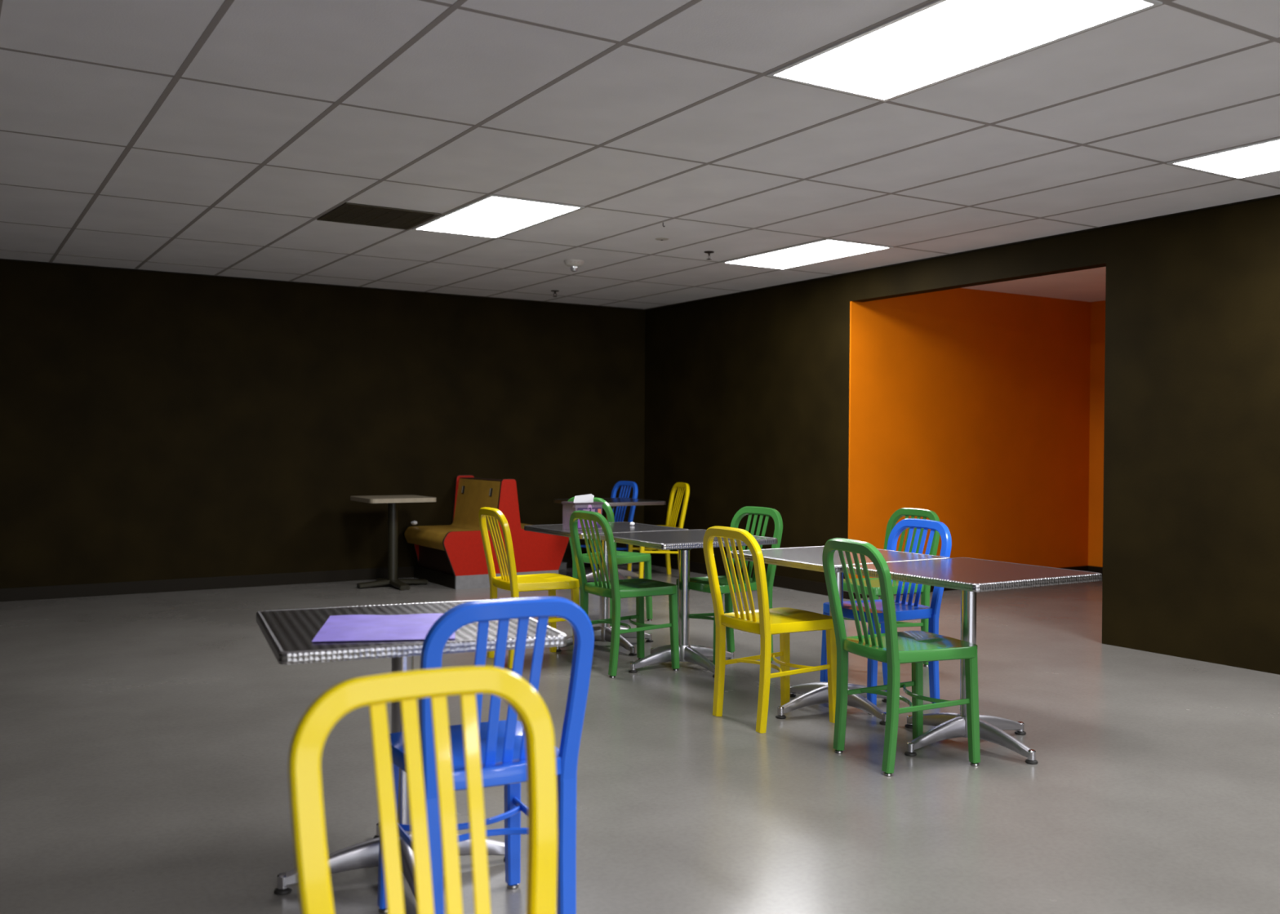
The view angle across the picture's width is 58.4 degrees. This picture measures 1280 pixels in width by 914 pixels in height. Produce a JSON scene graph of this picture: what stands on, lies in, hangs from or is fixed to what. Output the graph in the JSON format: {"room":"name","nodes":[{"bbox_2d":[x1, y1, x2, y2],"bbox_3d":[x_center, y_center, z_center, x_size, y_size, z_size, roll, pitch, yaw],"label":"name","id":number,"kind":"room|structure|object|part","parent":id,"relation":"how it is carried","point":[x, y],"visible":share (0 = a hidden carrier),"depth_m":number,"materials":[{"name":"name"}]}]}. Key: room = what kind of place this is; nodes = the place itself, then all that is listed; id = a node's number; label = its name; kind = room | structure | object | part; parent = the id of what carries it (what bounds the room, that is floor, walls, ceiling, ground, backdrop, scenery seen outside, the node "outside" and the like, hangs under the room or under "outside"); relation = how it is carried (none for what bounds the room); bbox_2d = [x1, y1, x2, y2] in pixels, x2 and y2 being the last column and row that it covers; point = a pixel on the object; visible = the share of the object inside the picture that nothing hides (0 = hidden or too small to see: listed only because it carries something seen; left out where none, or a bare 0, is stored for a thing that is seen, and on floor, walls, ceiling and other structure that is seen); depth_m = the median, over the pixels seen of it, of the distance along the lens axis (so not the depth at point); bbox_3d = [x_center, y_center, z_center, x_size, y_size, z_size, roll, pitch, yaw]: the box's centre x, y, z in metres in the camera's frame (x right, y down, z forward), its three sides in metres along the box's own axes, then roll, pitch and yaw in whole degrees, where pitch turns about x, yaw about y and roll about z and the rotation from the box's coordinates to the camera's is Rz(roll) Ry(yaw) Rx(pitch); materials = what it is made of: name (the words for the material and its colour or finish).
{"room":"eatery","nodes":[
{"label":"eatery","id":0,"kind":"room"},
{"bbox_2d":[0,260,644,588],"bbox_3d":[-3.738,-0.204,9.470,9.032,2.606,0.120,0,1,-32],"label":"wall","id":1,"kind":"structure","parent":0,"point":[154,425],"depth_m":9.77,"materials":[{"name":"black paint"}]},
{"bbox_2d":[0,557,639,601],"bbox_3d":[-3.716,1.050,9.429,8.824,0.100,0.008,0,1,-32],"label":"baseboard","id":2,"kind":"structure","parent":1,"relation":"attached to","point":[11,594],"depth_m":9.46,"materials":[{"name":"black plastic"}]},
{"bbox_2d":[0,564,1279,913],"bbox_3d":[1.937,1.262,3.140,12.000,0.100,16.860,0,1,-32],"label":"floor","id":3,"kind":"structure","parent":0,"point":[145,739],"depth_m":4.30,"materials":[{"name":"concrete"}]},
{"bbox_2d":[350,494,435,590],"bbox_3d":[-2.110,0.723,9.777,0.603,0.765,0.603,0,1,-32],"label":"table","id":4,"kind":"object","parent":3,"relation":"on","point":[393,501],"visible":1,"depth_m":9.74,"materials":[{"name":"grey metal"}]},
{"bbox_2d":[256,600,566,901],"bbox_3d":[-0.678,0.832,3.263,0.742,0.725,0.742,0,1,-23],"label":"cafe table","id":5,"kind":"object","parent":3,"relation":"on","point":[290,634],"visible":0.42,"depth_m":3.17,"materials":[{"name":"silver metal"}]},
{"bbox_3d":[-0.842,1.126,3.198,0.304,0.100,0.044,0,1,-23],"label":"leg","id":6,"kind":"part","parent":5,"relation":"part of","materials":[{"name":"silver metal"}]},
{"bbox_3d":[-0.748,1.124,3.428,0.044,0.100,0.304,0,1,-23],"label":"leg","id":7,"kind":"part","parent":5,"relation":"part of","materials":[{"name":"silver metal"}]},
{"bbox_2d":[311,613,454,641],"bbox_3d":[-0.692,0.466,3.156,0.360,0.004,0.430,0,1,-9],"label":"placemat","id":8,"kind":"object","parent":5,"relation":"on","point":[416,626],"visible":0.84,"depth_m":3.13,"materials":[{"name":"purple paper"}]},
{"bbox_3d":[-0.611,1.129,3.104,0.044,0.100,0.304,0,1,-23],"label":"leg","id":9,"kind":"part","parent":5,"relation":"part of","materials":[{"name":"silver metal"}]},
{"bbox_3d":[-0.517,1.126,3.334,0.304,0.100,0.044,0,1,-23],"label":"leg","id":10,"kind":"part","parent":5,"relation":"part of","materials":[{"name":"silver metal"}]},
{"bbox_2d":[288,666,557,913],"bbox_3d":[-0.240,0.782,1.644,0.430,0.874,0.504,0,1,-29],"label":"chair","id":11,"kind":"object","parent":3,"relation":"on","point":[311,733],"visible":1,"depth_m":1.80,"materials":[{"name":"yellow"}]},
{"bbox_2d":[377,596,594,913],"bbox_3d":[-0.404,0.764,2.898,0.430,0.872,0.504,0,1,-28],"label":"chair","id":12,"kind":"object","parent":3,"relation":"on","point":[502,744],"visible":0.62,"depth_m":2.77,"materials":[{"name":"blue metal"}]},
{"bbox_3d":[-0.662,0.965,3.014,0.048,0.441,0.051,0,1,-28],"label":"leg","id":13,"kind":"part","parent":12,"relation":"part of","materials":[{"name":"blue"}]},
{"bbox_3d":[-0.485,0.980,2.683,0.048,0.424,0.053,0,1,-28],"label":"leg","id":14,"kind":"part","parent":12,"relation":"part of","materials":[{"name":"blue"}]},
{"bbox_3d":[-0.422,0.758,2.932,0.398,0.054,0.428,0,1,-28],"label":"seat","id":15,"kind":"part","parent":12,"relation":"part of","materials":[{"name":"blue metal"}]},
{"bbox_3d":[-0.314,0.568,2.726,0.430,0.475,0.121,0,1,-28],"label":"frame","id":16,"kind":"part","parent":12,"relation":"part of","materials":[{"name":"blue metal"}]},
{"bbox_3d":[-0.354,0.965,3.176,0.048,0.441,0.051,0,1,-28],"label":"leg","id":17,"kind":"part","parent":12,"relation":"part of","materials":[{"name":"blue"}]},
{"bbox_3d":[-0.181,0.979,2.844,0.048,0.424,0.053,0,1,-28],"label":"leg","id":18,"kind":"part","parent":12,"relation":"part of","materials":[{"name":"blue"}]},
{"bbox_2d":[404,475,568,589],"bbox_3d":[-1.384,0.640,10.264,1.190,0.928,0.966,0,1,-32],"label":"bench","id":19,"kind":"object","parent":3,"relation":"on","point":[452,556],"visible":0.89,"depth_m":9.94,"materials":[{"name":"red laminate"}]},
{"bbox_2d":[410,520,417,524],"bbox_3d":[-2.043,0.594,10.349,0.060,0.036,0.055,0,1,-32],"label":"crumpled paper","id":20,"kind":"object","parent":19,"relation":"on","point":[414,522],"visible":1,"depth_m":10.33,"materials":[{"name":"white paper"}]},
{"bbox_3d":[-1.631,0.579,10.662,1.024,0.813,0.028,0,1,-32],"label":"panel","id":21,"kind":"part","parent":19,"relation":"part of","materials":[{"name":"yellow laminate"}]},
{"bbox_3d":[-1.137,0.595,9.866,1.182,0.806,0.028,0,1,-32],"label":"panel","id":22,"kind":"part","parent":19,"relation":"part of","materials":[{"name":"red laminate"}]},
{"bbox_2d":[478,506,579,668],"bbox_3d":[-0.634,0.719,6.506,0.504,0.874,0.430,0,1,-27],"label":"chair","id":23,"kind":"object","parent":3,"relation":"on","point":[513,583],"visible":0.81,"depth_m":6.42,"materials":[{"name":"yellow metal"}]},
{"bbox_3d":[-0.851,0.936,6.592,0.053,0.437,0.048,0,1,-27],"label":"leg","id":24,"kind":"part","parent":23,"relation":"part of","materials":[{"name":"yellow"}]},
{"bbox_3d":[-0.804,0.520,6.417,0.121,0.475,0.430,0,1,-27],"label":"frame","id":25,"kind":"part","parent":23,"relation":"part of","materials":[{"name":"yellow"}]},
{"bbox_3d":[-0.696,0.940,6.285,0.053,0.437,0.048,0,1,-27],"label":"leg","id":26,"kind":"part","parent":23,"relation":"part of","materials":[{"name":"yellow"}]},
{"bbox_3d":[-0.600,0.713,6.523,0.428,0.054,0.398,0,1,-27],"label":"seat","id":27,"kind":"part","parent":23,"relation":"part of","materials":[{"name":"yellow"}]},
{"bbox_3d":[-0.518,0.926,6.763,0.051,0.454,0.048,0,1,-27],"label":"leg","id":28,"kind":"part","parent":23,"relation":"part of","materials":[{"name":"yellow"}]},
{"bbox_3d":[-0.361,0.931,6.452,0.051,0.454,0.048,0,1,-27],"label":"leg","id":29,"kind":"part","parent":23,"relation":"part of","materials":[{"name":"yellow"}]},
{"bbox_2d":[559,561,566,569],"bbox_3d":[-0.790,1.063,11.178,0.126,0.066,0.096,0,1,-32],"label":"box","id":30,"kind":"object","parent":3,"relation":"on","point":[563,565],"visible":0.52,"depth_m":11.15,"materials":[{"name":"grey"}]},
{"bbox_2d":[524,521,688,655],"bbox_3d":[-0.213,0.789,6.956,0.742,0.725,0.742,0,1,-32],"label":"cafe table","id":31,"kind":"object","parent":3,"relation":"on","point":[602,633],"visible":0.59,"depth_m":6.92,"materials":[{"name":"silver metal"}]},
{"bbox_3d":[-0.363,1.084,6.866,0.304,0.100,0.044,0,1,-32],"label":"leg","id":32,"kind":"part","parent":31,"relation":"part of","materials":[{"name":"silver metal"}]},
{"bbox_2d":[561,493,603,530],"bbox_3d":[-0.341,0.324,6.773,0.192,0.209,0.168,0,1,-32],"label":"box","id":33,"kind":"object","parent":31,"relation":"on","point":[584,502],"visible":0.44,"depth_m":6.74,"materials":[{"name":"grey cardboard"}]},
{"bbox_3d":[-0.341,0.272,6.772,0.192,0.012,0.168,0,1,-32],"label":"lid","id":34,"kind":"part","parent":33,"relation":"part of","materials":[{"name":"grey"}]},
{"bbox_2d":[577,519,597,528],"bbox_3d":[-0.306,0.381,6.702,0.128,0.064,0.001,0,1,-32],"label":"picture","id":35,"kind":"object","parent":33,"relation":"attached to","point":[579,522],"depth_m":6.69,"materials":[{"name":"purple paper"}]},
{"bbox_3d":[-0.121,1.086,6.811,0.044,0.100,0.304,0,1,-32],"label":"leg","id":36,"kind":"part","parent":31,"relation":"part of","materials":[{"name":"silver metal"}]},
{"bbox_3d":[-0.066,1.083,7.054,0.304,0.100,0.044,0,1,-32],"label":"leg","id":37,"kind":"part","parent":31,"relation":"part of","materials":[{"name":"silver metal"}]},
{"bbox_2d":[580,480,638,571],"bbox_3d":[-0.321,0.667,10.887,0.504,0.872,0.430,0,1,-33],"label":"chair","id":38,"kind":"object","parent":3,"relation":"on","point":[621,483],"visible":0.16,"depth_m":10.94,"materials":[{"name":"blue plastic"}]},
{"bbox_3d":[-0.159,0.467,10.988,0.121,0.475,0.430,0,1,-33],"label":"frame","id":39,"kind":"part","parent":38,"relation":"part of","materials":[{"name":"blue"}]},
{"bbox_2d":[567,497,653,626],"bbox_3d":[-0.215,0.704,7.919,0.430,0.872,0.504,1,1,40],"label":"chair","id":40,"kind":"object","parent":3,"relation":"on","point":[623,557],"visible":0.42,"depth_m":7.90,"materials":[{"name":"green plastic"}]},
{"bbox_3d":[-0.448,0.915,7.914,0.048,0.424,0.053,1,1,40],"label":"leg","id":41,"kind":"part","parent":40,"relation":"part of","materials":[{"name":"green"}]},
{"bbox_3d":[-0.337,0.506,7.770,0.430,0.475,0.121,1,1,40],"label":"frame","id":42,"kind":"part","parent":40,"relation":"part of","materials":[{"name":"green"}]},
{"bbox_3d":[-0.185,0.920,7.692,0.048,0.424,0.053,1,1,40],"label":"leg","id":43,"kind":"part","parent":40,"relation":"part of","materials":[{"name":"green"}]},
{"bbox_3d":[-0.190,0.698,7.948,0.398,0.054,0.428,1,1,40],"label":"seat","id":44,"kind":"part","parent":40,"relation":"part of","materials":[{"name":"green"}]},
{"bbox_3d":[0.058,0.909,7.977,0.048,0.441,0.051,1,1,40],"label":"leg","id":45,"kind":"part","parent":40,"relation":"part of","materials":[{"name":"green"}]},
{"bbox_2d":[554,497,666,579],"bbox_3d":[-0.276,0.749,10.229,0.742,0.725,0.742,0,1,-32],"label":"cafe table","id":46,"kind":"object","parent":3,"relation":"on","point":[612,502],"visible":0.4,"depth_m":10.12,"materials":[{"name":"silver metal"}]},
{"bbox_3d":[-0.427,1.043,10.140,0.304,0.100,0.044,0,1,-32],"label":"leg","id":47,"kind":"part","parent":46,"relation":"part of","materials":[{"name":"silver metal"}]},
{"bbox_3d":[-0.185,1.045,10.084,0.044,0.100,0.304,0,1,-32],"label":"leg","id":48,"kind":"part","parent":46,"relation":"part of","materials":[{"name":"silver metal"}]},
{"bbox_3d":[-0.128,1.043,10.326,0.304,0.100,0.044,0,1,-32],"label":"leg","id":49,"kind":"part","parent":46,"relation":"part of","materials":[{"name":"silver metal"}]},
{"bbox_2d":[569,510,679,678],"bbox_3d":[-0.092,0.725,6.265,0.504,0.872,0.430,0,1,-32],"label":"chair","id":50,"kind":"object","parent":3,"relation":"on","point":[615,589],"visible":0.97,"depth_m":6.20,"materials":[{"name":"green metal"}]},
{"bbox_3d":[-0.316,0.936,6.332,0.053,0.424,0.048,0,1,-32],"label":"leg","id":51,"kind":"part","parent":50,"relation":"part of","materials":[{"name":"green"}]},
{"bbox_3d":[-0.253,0.526,6.162,0.121,0.475,0.430,0,1,-32],"label":"frame","id":52,"kind":"part","parent":50,"relation":"part of","materials":[{"name":"green"}]},
{"bbox_3d":[-0.134,0.940,6.040,0.053,0.424,0.048,0,1,-32],"label":"leg","id":53,"kind":"part","parent":50,"relation":"part of","materials":[{"name":"green"}]},
{"bbox_3d":[-0.059,0.719,6.285,0.428,0.054,0.398,0,1,-32],"label":"seat","id":54,"kind":"part","parent":50,"relation":"part of","materials":[{"name":"green"}]},
{"bbox_3d":[0.002,0.926,6.531,0.051,0.441,0.048,0,1,-32],"label":"leg","id":55,"kind":"part","parent":50,"relation":"part of","materials":[{"name":"green"}]},
{"bbox_3d":[0.185,0.931,6.236,0.051,0.441,0.048,0,1,-32],"label":"leg","id":56,"kind":"part","parent":50,"relation":"part of","materials":[{"name":"green"}]},
{"bbox_2d":[626,482,689,578],"bbox_3d":[0.173,0.674,10.607,0.504,0.874,0.430,0,1,-18],"label":"chair","id":57,"kind":"object","parent":3,"relation":"on","point":[678,485],"visible":0.48,"depth_m":10.65,"materials":[{"name":"yellow"}]},
{"bbox_3d":[-0.091,0.881,10.706,0.051,0.454,0.048,0,1,-18],"label":"leg","id":58,"kind":"part","parent":57,"relation":"part of","materials":[{"name":"yellow"}]},
{"bbox_3d":[0.017,0.885,10.376,0.051,0.454,0.048,0,1,-18],"label":"leg","id":59,"kind":"part","parent":57,"relation":"part of","materials":[{"name":"yellow"}]},
{"bbox_3d":[0.265,0.890,10.821,0.053,0.437,0.048,0,1,-18],"label":"leg","id":60,"kind":"part","parent":57,"relation":"part of","materials":[{"name":"yellow"}]},
{"bbox_3d":[0.356,0.474,10.664,0.121,0.475,0.430,0,1,-18],"label":"frame","id":61,"kind":"part","parent":57,"relation":"part of","materials":[{"name":"yellow"}]},
{"bbox_2d":[595,529,777,677],"bbox_3d":[0.244,0.799,6.343,0.742,0.725,0.742,0,1,-31],"label":"cafe table","id":62,"kind":"object","parent":3,"relation":"on","point":[684,540],"visible":0.79,"depth_m":6.30,"materials":[{"name":"metal"}]},
{"bbox_3d":[0.091,1.094,6.256,0.304,0.100,0.044,0,1,-31],"label":"leg","id":63,"kind":"part","parent":62,"relation":"part of","materials":[{"name":"silver metal"}]},
{"bbox_3d":[0.152,1.092,6.498,0.044,0.100,0.304,0,1,-31],"label":"leg","id":64,"kind":"part","parent":62,"relation":"part of","materials":[{"name":"silver metal"}]},
{"bbox_3d":[0.332,1.096,6.196,0.044,0.100,0.304,0,1,-31],"label":"leg","id":65,"kind":"part","parent":62,"relation":"part of","materials":[{"name":"silver metal"}]},
{"bbox_3d":[0.393,1.094,6.437,0.304,0.100,0.044,0,1,-31],"label":"leg","id":66,"kind":"part","parent":62,"relation":"part of","materials":[{"name":"silver metal"}]},
{"bbox_2d":[675,506,782,665],"bbox_3d":[0.504,0.725,6.514,0.504,0.872,0.430,0,1,-35],"label":"chair","id":67,"kind":"object","parent":3,"relation":"on","point":[696,584],"visible":0.43,"depth_m":6.55,"materials":[{"name":"green metal"}]},
{"bbox_3d":[0.223,0.927,6.531,0.051,0.441,0.048,0,1,-35],"label":"leg","id":68,"kind":"part","parent":67,"relation":"part of","materials":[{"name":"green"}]},
{"bbox_3d":[0.424,0.932,6.248,0.051,0.441,0.048,0,1,-35],"label":"leg","id":69,"kind":"part","parent":67,"relation":"part of","materials":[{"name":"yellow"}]},
{"bbox_3d":[0.473,0.720,6.492,0.428,0.054,0.398,0,1,-35],"label":"seat","id":70,"kind":"part","parent":67,"relation":"part of","materials":[{"name":"green"}]},
{"bbox_3d":[0.529,0.936,6.747,0.053,0.424,0.048,0,1,-35],"label":"leg","id":71,"kind":"part","parent":67,"relation":"part of","materials":[{"name":"green"}]},
{"bbox_3d":[0.661,0.526,6.623,0.121,0.475,0.430,0,1,-35],"label":"frame","id":72,"kind":"part","parent":67,"relation":"part of","materials":[{"name":"green"}]},
{"bbox_3d":[0.728,0.940,6.467,0.053,0.424,0.048,0,1,-35],"label":"leg","id":73,"kind":"part","parent":67,"relation":"part of","materials":[{"name":"green"}]},
{"bbox_2d":[702,525,836,733],"bbox_3d":[0.582,0.744,5.140,0.504,0.874,0.430,0,1,-30],"label":"chair","id":74,"kind":"object","parent":3,"relation":"on","point":[764,621],"visible":0.98,"depth_m":5.08,"materials":[{"name":"yellow metal"}]},
{"bbox_3d":[0.360,0.960,5.215,0.053,0.437,0.048,0,1,-30],"label":"leg","id":75,"kind":"part","parent":74,"relation":"part of","materials":[{"name":"yellow"}]},
{"bbox_3d":[0.417,0.544,5.043,0.121,0.475,0.430,0,1,-30],"label":"frame","id":76,"kind":"part","parent":74,"relation":"part of","materials":[{"name":"yellow"}]},
{"bbox_3d":[0.531,0.965,4.917,0.053,0.437,0.048,0,1,-30],"label":"leg","id":77,"kind":"part","parent":74,"relation":"part of","materials":[{"name":"yellow"}]},
{"bbox_3d":[0.615,0.737,5.159,0.428,0.054,0.398,0,1,-30],"label":"seat","id":78,"kind":"part","parent":74,"relation":"part of","materials":[{"name":"yellow"}]},
{"bbox_3d":[0.684,0.951,5.403,0.051,0.454,0.048,0,1,-30],"label":"leg","id":79,"kind":"part","parent":74,"relation":"part of","materials":[{"name":"yellow"}]},
{"bbox_3d":[0.857,0.955,5.101,0.051,0.454,0.048,0,1,-30],"label":"leg","id":80,"kind":"part","parent":74,"relation":"part of","materials":[{"name":"yellow"}]},
{"bbox_2d":[726,546,950,725],"bbox_3d":[0.915,0.816,5.341,0.742,0.725,0.742,0,1,-32],"label":"cafe table","id":81,"kind":"object","parent":3,"relation":"on","point":[810,558],"visible":0.62,"depth_m":5.24,"materials":[{"name":"silver metal"}]},
{"bbox_3d":[0.763,1.111,5.252,0.304,0.100,0.044,0,1,-32],"label":"leg","id":82,"kind":"part","parent":81,"relation":"part of","materials":[{"name":"silver metal"}]},
{"bbox_3d":[0.820,1.108,5.494,0.044,0.100,0.304,0,1,-32],"label":"leg","id":83,"kind":"part","parent":81,"relation":"part of","materials":[{"name":"silver metal"}]},
{"bbox_3d":[1.006,1.113,5.195,0.044,0.100,0.304,0,1,-32],"label":"leg","id":84,"kind":"part","parent":81,"relation":"part of","materials":[{"name":"silver metal"}]},
{"bbox_3d":[1.062,1.110,5.438,0.304,0.100,0.044,0,1,-32],"label":"leg","id":85,"kind":"part","parent":81,"relation":"part of","materials":[{"name":"silver metal"}]},
{"bbox_2d":[820,518,951,714],"bbox_3d":[1.184,0.742,5.523,0.504,0.872,0.430,0,1,-28],"label":"chair","id":86,"kind":"object","parent":3,"relation":"on","point":[904,611],"visible":0.38,"depth_m":5.47,"materials":[{"name":"blue metal"}]},
{"bbox_3d":[0.908,0.943,5.577,0.051,0.441,0.048,0,1,-28],"label":"leg","id":87,"kind":"part","parent":86,"relation":"part of","materials":[{"name":"blue"}]},
{"bbox_3d":[1.070,0.948,5.269,0.051,0.441,0.048,0,1,-28],"label":"leg","id":88,"kind":"part","parent":86,"relation":"part of","materials":[{"name":"blue"}]},
{"bbox_3d":[1.151,0.736,5.505,0.428,0.054,0.398,0,1,-28],"label":"seat","id":89,"kind":"part","parent":86,"relation":"part of","materials":[{"name":"blue"}]},
{"bbox_3d":[1.240,0.952,5.750,0.053,0.424,0.048,0,1,-28],"label":"leg","id":90,"kind":"part","parent":86,"relation":"part of","materials":[{"name":"blue"}]},
{"bbox_3d":[1.355,0.543,5.610,0.121,0.475,0.430,0,1,-28],"label":"frame","id":91,"kind":"part","parent":86,"relation":"part of","materials":[{"name":"blue plastic"}]},
{"bbox_3d":[1.401,0.957,5.446,0.053,0.424,0.048,0,1,-28],"label":"leg","id":92,"kind":"part","parent":86,"relation":"part of","materials":[{"name":"blue"}]},
{"bbox_2d":[843,507,940,666],"bbox_3d":[1.381,0.731,6.468,0.504,0.872,0.430,0,1,-28],"label":"chair","id":93,"kind":"object","parent":3,"relation":"on","point":[925,592],"visible":0.34,"depth_m":6.41,"materials":[{"name":"green metal"}]},
{"bbox_3d":[1.266,0.938,6.215,0.051,0.441,0.048,0,1,-28],"label":"leg","id":94,"kind":"part","parent":93,"relation":"part of","materials":[{"name":"green"}]},
{"bbox_3d":[1.347,0.726,6.450,0.428,0.054,0.398,0,1,-28],"label":"seat","id":95,"kind":"part","parent":93,"relation":"part of","materials":[{"name":"green"}]},
{"bbox_3d":[1.551,0.532,6.555,0.121,0.475,0.430,0,1,-28],"label":"frame","id":96,"kind":"part","parent":93,"relation":"part of","materials":[{"name":"green"}]},
{"bbox_3d":[1.597,0.947,6.391,0.053,0.424,0.048,0,1,-28],"label":"leg","id":97,"kind":"part","parent":93,"relation":"part of","materials":[{"name":"green"}]},
{"bbox_2d":[822,537,980,776],"bbox_3d":[1.018,0.753,4.502,0.504,0.872,0.430,0,1,-23],"label":"chair","id":98,"kind":"object","parent":3,"relation":"on","point":[892,647],"visible":0.98,"depth_m":4.42,"materials":[{"name":"green metal"}]},
{"bbox_3d":[0.807,0.964,4.603,0.053,0.424,0.048,0,1,-23],"label":"leg","id":99,"kind":"part","parent":98,"relation":"part of","materials":[{"name":"green"}]},
{"bbox_3d":[0.842,0.554,4.426,0.121,0.475,0.430,0,1,-23],"label":"frame","id":100,"kind":"part","parent":98,"relation":"part of","materials":[{"name":"green metal"}]},
{"bbox_3d":[0.940,0.969,4.287,0.053,0.424,0.048,0,1,-23],"label":"leg","id":101,"kind":"part","parent":98,"relation":"part of","materials":[{"name":"green"}]},
{"bbox_3d":[1.053,0.748,4.517,0.428,0.054,0.398,0,1,-23],"label":"seat","id":102,"kind":"part","parent":98,"relation":"part of","materials":[{"name":"green"}]},
{"bbox_3d":[1.151,0.955,4.750,0.051,0.441,0.048,0,1,-23],"label":"leg","id":103,"kind":"part","parent":98,"relation":"part of","materials":[{"name":"green"}]},
{"bbox_3d":[1.286,0.960,4.430,0.051,0.441,0.048,0,1,-23],"label":"leg","id":104,"kind":"part","parent":98,"relation":"part of","materials":[{"name":"green"}]},
{"bbox_2d":[842,557,1102,764],"bbox_3d":[1.358,0.826,4.737,0.742,0.725,0.742,0,1,-32],"label":"cafe table","id":105,"kind":"object","parent":3,"relation":"on","point":[968,575],"visible":0.85,"depth_m":4.65,"materials":[{"name":"silver metal"}]},
{"bbox_3d":[1.263,1.118,4.890,0.044,0.100,0.304,0,1,-32],"label":"leg","id":106,"kind":"part","parent":105,"relation":"part of","materials":[{"name":"silver metal"}]},
{"bbox_3d":[1.206,1.121,4.648,0.304,0.100,0.044,0,1,-32],"label":"leg","id":107,"kind":"part","parent":105,"relation":"part of","materials":[{"name":"silver metal"}]},
{"bbox_3d":[1.506,1.120,4.833,0.304,0.100,0.044,0,1,-32],"label":"leg","id":108,"kind":"part","parent":105,"relation":"part of","materials":[{"name":"silver metal"}]},
{"bbox_3d":[1.449,1.123,4.591,0.044,0.100,0.304,0,1,-32],"label":"leg","id":109,"kind":"part","parent":105,"relation":"part of","materials":[{"name":"silver metal"}]},
{"bbox_2d":[0,0,1279,309],"bbox_3d":[1.954,-1.429,3.107,12.000,0.129,16.860,0,1,-32],"label":"ceiling","id":110,"kind":"structure","parent":0,"point":[470,67],"depth_m":5.13,"materials":[{"name":"tile"}]},
{"bbox_2d":[316,202,441,230],"bbox_3d":[-1.588,-1.458,6.947,0.580,0.008,0.580,0,1,-32],"label":"ceiling vent","id":111,"kind":"object","parent":110,"relation":"in","point":[348,212],"visible":1,"depth_m":6.92,"materials":[{"name":"brown metal"}]},
{"bbox_2d":[412,194,584,238],"bbox_3d":[-0.891,-1.445,6.985,0.595,0.026,1.205,0,1,-32],"label":"recessed light","id":112,"kind":"object","parent":110,"relation":"in","point":[492,216],"visible":1,"depth_m":6.84,"materials":[{"name":"white plastic"}]},
{"bbox_2d":[551,290,559,297],"bbox_3d":[-0.766,-1.471,10.317,0.076,0.054,0.076,0,1,-32],"label":"sprinkler","id":113,"kind":"object","parent":110,"relation":"attached to","point":[554,291],"visible":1,"depth_m":10.31,"materials":[{"name":"grey metal"}]},
{"bbox_2d":[564,259,584,271],"bbox_3d":[-0.494,-1.435,8.613,0.150,0.081,0.153,0,1,-32],"label":"smoke detector","id":114,"kind":"object","parent":110,"relation":"attached to","point":[574,264],"visible":1,"depth_m":8.57,"materials":[{"name":"grey plastic"}]},
{"bbox_2d":[0,0,1279,306],"bbox_3d":[0.692,-1.391,2.325,8.832,0.003,16.660,0,1,-32],"label":"grid","id":115,"kind":"object","parent":110,"relation":"attached to","point":[226,5],"visible":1,"depth_m":5.18,"materials":[{"name":"silver metal"}]},
{"bbox_2d":[655,237,668,240],"bbox_3d":[0.147,-1.455,7.666,0.092,0.010,0.092,0,1,-32],"label":"cover plate","id":116,"kind":"object","parent":110,"relation":"attached to","point":[659,238],"visible":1,"depth_m":7.65,"materials":[{"name":"beige"}]},
{"bbox_2d":[703,250,714,259],"bbox_3d":[0.494,-1.437,8.169,0.076,0.054,0.076,1,1,29],"label":"sprinkler","id":117,"kind":"object","parent":110,"relation":"attached to","point":[708,252],"visible":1,"depth_m":8.15,"materials":[{"name":"grey metal"}]},
{"bbox_2d":[720,238,893,269],"bbox_3d":[1.182,-1.448,8.270,0.595,0.026,1.205,0,1,-32],"label":"recessed light","id":118,"kind":"object","parent":110,"relation":"in","point":[828,249],"visible":1,"depth_m":8.13,"materials":[{"name":"white plastic"}]},
{"bbox_2d":[766,0,1162,102],"bbox_3d":[1.037,-1.395,3.877,0.595,0.026,1.205,0,1,-32],"label":"recessed light","id":119,"kind":"object","parent":110,"relation":"in","point":[934,42],"visible":1,"depth_m":3.83,"materials":[{"name":"white plastic"}]},
{"bbox_2d":[1166,137,1279,179],"bbox_3d":[3.110,-1.398,5.163,0.595,0.026,1.205,0,1,-32],"label":"recessed light","id":120,"kind":"object","parent":110,"relation":"in","point":[1263,157],"visible":1,"depth_m":5.43,"materials":[{"name":"white plastic"}]},
{"bbox_2d":[644,196,1279,675],"bbox_3d":[4.488,-0.095,4.701,0.120,2.606,16.660,0,1,-32],"label":"wall","id":121,"kind":"structure","parent":0,"point":[747,393],"depth_m":7.01,"materials":[{"name":"black paint"}]},
{"bbox_2d":[0,194,1279,310],"bbox_3d":[0.692,-1.388,2.325,8.832,0.008,16.660,0,1,-32],"label":"trim","id":122,"kind":"structure","parent":121,"relation":"attached to","point":[1278,195],"depth_m":9.03,"materials":[{"name":"grey plastic"}]},
{"bbox_2d":[650,555,847,599],"bbox_3d":[0.845,1.065,10.454,0.008,0.100,3.075,0,1,-32],"label":"baseboard","id":123,"kind":"structure","parent":121,"relation":"attached to","point":[812,587],"depth_m":9.87,"materials":[{"name":"black plastic"}]},
{"bbox_2d":[848,288,1105,578],"bbox_3d":[3.587,-0.197,8.951,3.067,2.459,2.535,0,1,-32],"label":"wall","id":124,"kind":"structure","parent":0,"point":[983,411],"depth_m":9.94,"materials":[{"name":"orange paint"}]},
{"bbox_2d":[847,565,1102,599],"bbox_3d":[3.579,1.091,8.967,3.067,0.118,2.535,0,1,-32],"label":"baseboard","id":125,"kind":"structure","parent":124,"relation":"attached to","point":[1084,568],"depth_m":10.59,"materials":[{"name":"black plastic"}]}
]}

